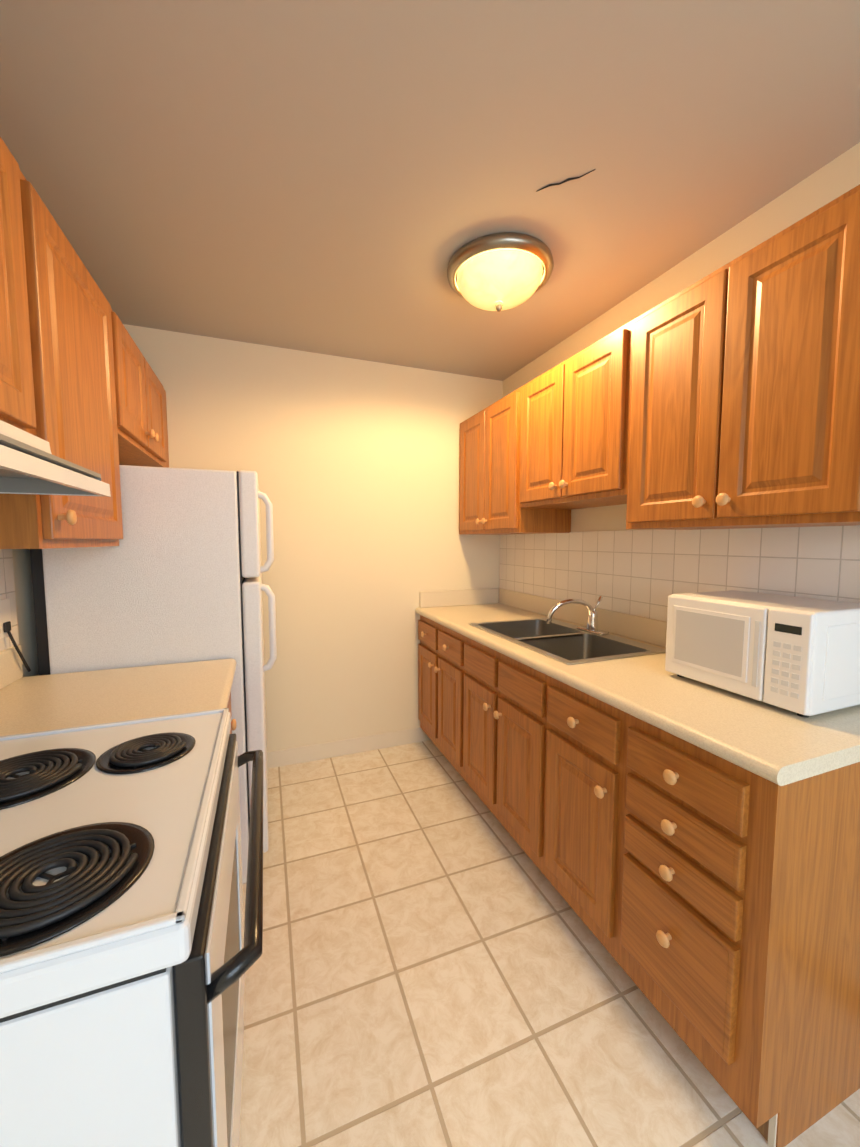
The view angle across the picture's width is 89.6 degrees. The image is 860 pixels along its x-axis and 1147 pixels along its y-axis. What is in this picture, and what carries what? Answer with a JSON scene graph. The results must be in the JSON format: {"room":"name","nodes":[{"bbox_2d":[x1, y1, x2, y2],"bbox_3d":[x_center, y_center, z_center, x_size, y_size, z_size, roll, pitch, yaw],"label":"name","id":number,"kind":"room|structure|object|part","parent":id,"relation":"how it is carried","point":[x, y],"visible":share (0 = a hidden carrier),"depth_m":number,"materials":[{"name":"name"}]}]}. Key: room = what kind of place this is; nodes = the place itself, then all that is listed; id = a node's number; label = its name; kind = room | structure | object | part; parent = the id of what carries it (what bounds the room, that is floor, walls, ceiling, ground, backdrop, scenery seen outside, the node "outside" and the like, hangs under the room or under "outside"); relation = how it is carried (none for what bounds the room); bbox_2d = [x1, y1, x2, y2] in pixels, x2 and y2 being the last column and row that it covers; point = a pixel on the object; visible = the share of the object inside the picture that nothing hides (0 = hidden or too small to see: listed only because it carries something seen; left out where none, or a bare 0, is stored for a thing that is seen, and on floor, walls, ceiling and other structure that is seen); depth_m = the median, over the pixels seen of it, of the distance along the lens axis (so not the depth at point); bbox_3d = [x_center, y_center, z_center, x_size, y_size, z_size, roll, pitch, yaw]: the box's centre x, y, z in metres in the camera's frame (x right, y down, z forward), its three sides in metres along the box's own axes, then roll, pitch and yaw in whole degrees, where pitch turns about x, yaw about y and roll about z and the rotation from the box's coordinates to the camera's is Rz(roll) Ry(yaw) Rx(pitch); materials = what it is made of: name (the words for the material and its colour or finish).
{"room":"kitchen","nodes":[
{"label":"kitchen","id":0,"kind":"room"},
{"bbox_2d":[12,549,38,676],"bbox_3d":[-0.917,0.124,0.117,0.120,2.440,4.480,-2,5,-21],"label":"wall","id":1,"kind":"structure","parent":0,"point":[24,598],"depth_m":1.46,"materials":[{"name":"beige paint"}]},
{"bbox_2d":[0,549,18,651],"bbox_3d":[-1.231,0.091,1.121,0.007,0.315,0.570,-2,5,-21],"label":"tile backsplash","id":2,"kind":"structure","parent":1,"relation":"attached to","point":[7,586],"depth_m":1.35,"materials":[{"name":"white tile"}]},
{"bbox_2d":[0,598,30,671],"bbox_3d":[-1.293,0.200,1.349,0.031,0.248,0.114,-2,5,-21],"label":"electrical outlet","id":3,"kind":"object","parent":2,"relation":"attached to","point":[5,622],"visible":0.98,"depth_m":1.32,"materials":[{"name":"white plastic"}]},
{"bbox_2d":[0,137,55,448],"bbox_3d":[-0.847,-0.534,0.504,0.317,0.564,0.755,-2,5,-21],"label":"upper cabinet","id":4,"kind":"object","parent":1,"relation":"attached to","point":[25,371],"depth_m":0.87,"materials":[{"name":"brown wood"}]},
{"bbox_2d":[0,420,110,496],"bbox_3d":[-0.793,-0.198,0.551,0.434,0.113,0.750,-2,5,-21],"label":"range hood","id":5,"kind":"object","parent":4,"relation":"attached to","point":[30,464],"visible":0.98,"depth_m":0.81,"materials":[{"name":"white metal"}]},
{"bbox_2d":[0,198,127,548],"bbox_3d":[-1.082,-0.466,1.126,0.317,0.794,0.560,-2,5,-21],"label":"upper cabinet","id":6,"kind":"object","parent":1,"relation":"attached to","point":[81,384],"depth_m":1.12,"materials":[{"name":"brown wood"}]},
{"bbox_2d":[120,321,168,466],"bbox_3d":[-1.322,-0.705,1.735,0.317,0.409,0.780,-2,5,-21],"label":"upper cabinet","id":7,"kind":"object","parent":1,"relation":"attached to","point":[145,409],"depth_m":1.77,"materials":[{"name":"brown wood"}]},
{"bbox_2d":[123,324,502,751],"bbox_3d":[-0.604,-0.071,2.691,2.550,2.440,0.120,-2,5,-21],"label":"wall","id":8,"kind":"structure","parent":0,"point":[354,464],"depth_m":2.64,"materials":[{"name":"beige paint"}]},
{"bbox_2d":[267,727,423,768],"bbox_3d":[-0.852,1.108,2.617,1.730,0.100,0.007,-2,5,-21],"label":"baseboard","id":9,"kind":"structure","parent":8,"relation":"attached to","point":[290,756],"depth_m":2.73,"materials":[{"name":"beige paint"}]},
{"bbox_2d":[0,0,859,380],"bbox_3d":[0.218,-1.152,0.455,2.610,0.065,4.780,-2,5,-21],"label":"ceiling","id":10,"kind":"structure","parent":0,"point":[344,178],"depth_m":1.19,"materials":[{"name":"grey paint"}]},
{"bbox_2d":[447,232,553,311],"bbox_3d":[0.275,-1.133,1.724,0.416,0.176,0.416,-2,5,-21],"label":"dome ceiling light","id":11,"kind":"object","parent":10,"relation":"attached to","point":[509,279],"depth_m":1.62,"materials":[{"name":"beige glass"}]},
{"bbox_3d":[0.275,-1.133,1.724,0.416,0.176,0.416,-2,5,-21],"label":"ceiling light ring","id":12,"kind":"part","parent":11,"relation":"part of","materials":[{"name":"silver metal"}]},
{"bbox_2d":[239,740,859,1146],"bbox_3d":[0.218,1.338,0.644,2.610,0.060,4.780,-2,5,-21],"label":"floor","id":13,"kind":"structure","parent":0,"point":[435,964],"depth_m":1.27,"materials":[{"name":"tile"}]},
{"bbox_2d":[0,708,262,1146],"bbox_3d":[-0.663,0.729,0.721,0.732,1.142,0.668,-2,5,-21],"label":"stove","id":14,"kind":"object","parent":13,"relation":"on","point":[131,940],"visible":1,"depth_m":0.53,"materials":[{"name":"white metal"}]},
{"bbox_2d":[30,465,276,883],"bbox_3d":[-1.081,0.396,1.905,0.753,1.628,0.730,-2,5,-21],"label":"refrigerator","id":15,"kind":"object","parent":13,"relation":"on","point":[174,576],"visible":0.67,"depth_m":1.55,"materials":[{"name":"white metal"}]},
{"bbox_2d":[227,692,236,733],"bbox_3d":[-0.924,0.821,1.286,0.659,0.875,0.555,-2,5,-21],"label":"base cabinet","id":16,"kind":"object","parent":13,"relation":"on","point":[233,724],"visible":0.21,"depth_m":1.49,"materials":[{"name":"brown wood"}]},
{"bbox_2d":[0,645,236,735],"bbox_3d":[-0.929,0.312,1.246,0.648,0.145,0.555,-2,5,-21],"label":"countertop","id":17,"kind":"structure","parent":16,"relation":"on","point":[29,704],"depth_m":1.25,"materials":[{"name":"laminate"}]},
{"bbox_2d":[418,629,503,771],"bbox_3d":[0.329,0.785,2.676,0.620,0.736,0.690,-2,5,-21],"label":"base cabinet","id":18,"kind":"object","parent":13,"relation":"on","point":[439,652],"depth_m":2.49,"materials":[{"name":"brown wood"}]},
{"bbox_2d":[415,588,859,785],"bbox_3d":[0.584,0.259,1.949,0.635,0.145,2.153,-2,5,-21],"label":"countertop","id":19,"kind":"structure","parent":18,"relation":"on","point":[776,745],"depth_m":1.22,"materials":[{"name":"laminate"}]},
{"bbox_2d":[469,618,665,664],"bbox_3d":[0.576,0.368,1.990,0.494,0.172,0.794,-2,5,-21],"label":"double-bowl sink","id":20,"kind":"object","parent":19,"relation":"in","point":[565,642],"visible":0.42,"depth_m":1.99,"materials":[{"name":"silver metal"}]},
{"bbox_2d":[546,596,608,634],"bbox_3d":[0.686,0.193,2.022,0.263,0.174,0.170,-2,5,-21],"label":"faucet","id":21,"kind":"object","parent":19,"relation":"on","point":[592,625],"visible":1,"depth_m":2.03,"materials":[{"name":"silver metal"}]},
{"bbox_2d":[665,590,859,717],"bbox_3d":[0.980,0.209,1.273,0.317,0.267,0.403,-2,5,-21],"label":"microwave","id":22,"kind":"object","parent":19,"relation":"on","point":[799,656],"visible":1,"depth_m":1.13,"materials":[{"name":"white plastic"}]},
{"bbox_2d":[458,655,595,861],"bbox_3d":[0.577,0.834,2.031,0.620,0.736,0.696,-2,5,-21],"label":"base cabinet","id":23,"kind":"object","parent":13,"relation":"on","point":[500,697],"depth_m":1.84,"materials":[{"name":"brown wood"}]},
{"bbox_2d":[534,699,677,947],"bbox_3d":[0.766,0.872,1.538,0.620,0.736,0.362,-2,5,-21],"label":"base cabinet","id":24,"kind":"object","parent":13,"relation":"on","point":[577,740],"depth_m":1.40,"materials":[{"name":"brown wood"}]},
{"bbox_2d":[606,737,859,1146],"bbox_3d":[0.899,0.898,1.191,0.620,0.736,0.384,-2,5,-21],"label":"base cabinet","id":25,"kind":"object","parent":13,"relation":"on","point":[712,900],"depth_m":0.98,"materials":[{"name":"brown wood"}]},
{"bbox_2d":[503,142,859,531],"bbox_3d":[1.353,0.059,0.982,0.120,2.440,4.480,-2,5,-21],"label":"wall","id":26,"kind":"structure","parent":0,"point":[835,178],"depth_m":1.63,"materials":[{"name":"beige paint"}]},
{"bbox_2d":[459,391,570,534],"bbox_3d":[0.470,-0.605,2.597,0.339,0.730,0.742,-2,5,-21],"label":"upper cabinet","id":27,"kind":"object","parent":26,"relation":"attached to","point":[487,438],"depth_m":2.43,"materials":[{"name":"brown wood"}]},
{"bbox_2d":[511,326,622,511],"bbox_3d":[0.727,-0.617,1.920,0.339,0.605,0.701,-2,5,-21],"label":"upper cabinet","id":28,"kind":"object","parent":26,"relation":"attached to","point":[567,417],"depth_m":1.82,"materials":[{"name":"brown wood"}]},
{"bbox_2d":[499,525,859,621],"bbox_3d":[0.876,-0.012,2.044,0.007,0.380,2.148,-2,5,-21],"label":"tile backsplash","id":29,"kind":"structure","parent":26,"relation":"attached to","point":[644,573],"depth_m":1.75,"materials":[{"name":"white tile"}]},
{"bbox_2d":[615,184,859,529],"bbox_3d":[0.976,-0.505,1.278,0.339,0.730,0.689,-2,5,-21],"label":"upper cabinet","id":30,"kind":"object","parent":26,"relation":"attached to","point":[727,396],"depth_m":1.14,"materials":[{"name":"brown wood"}]}
]}

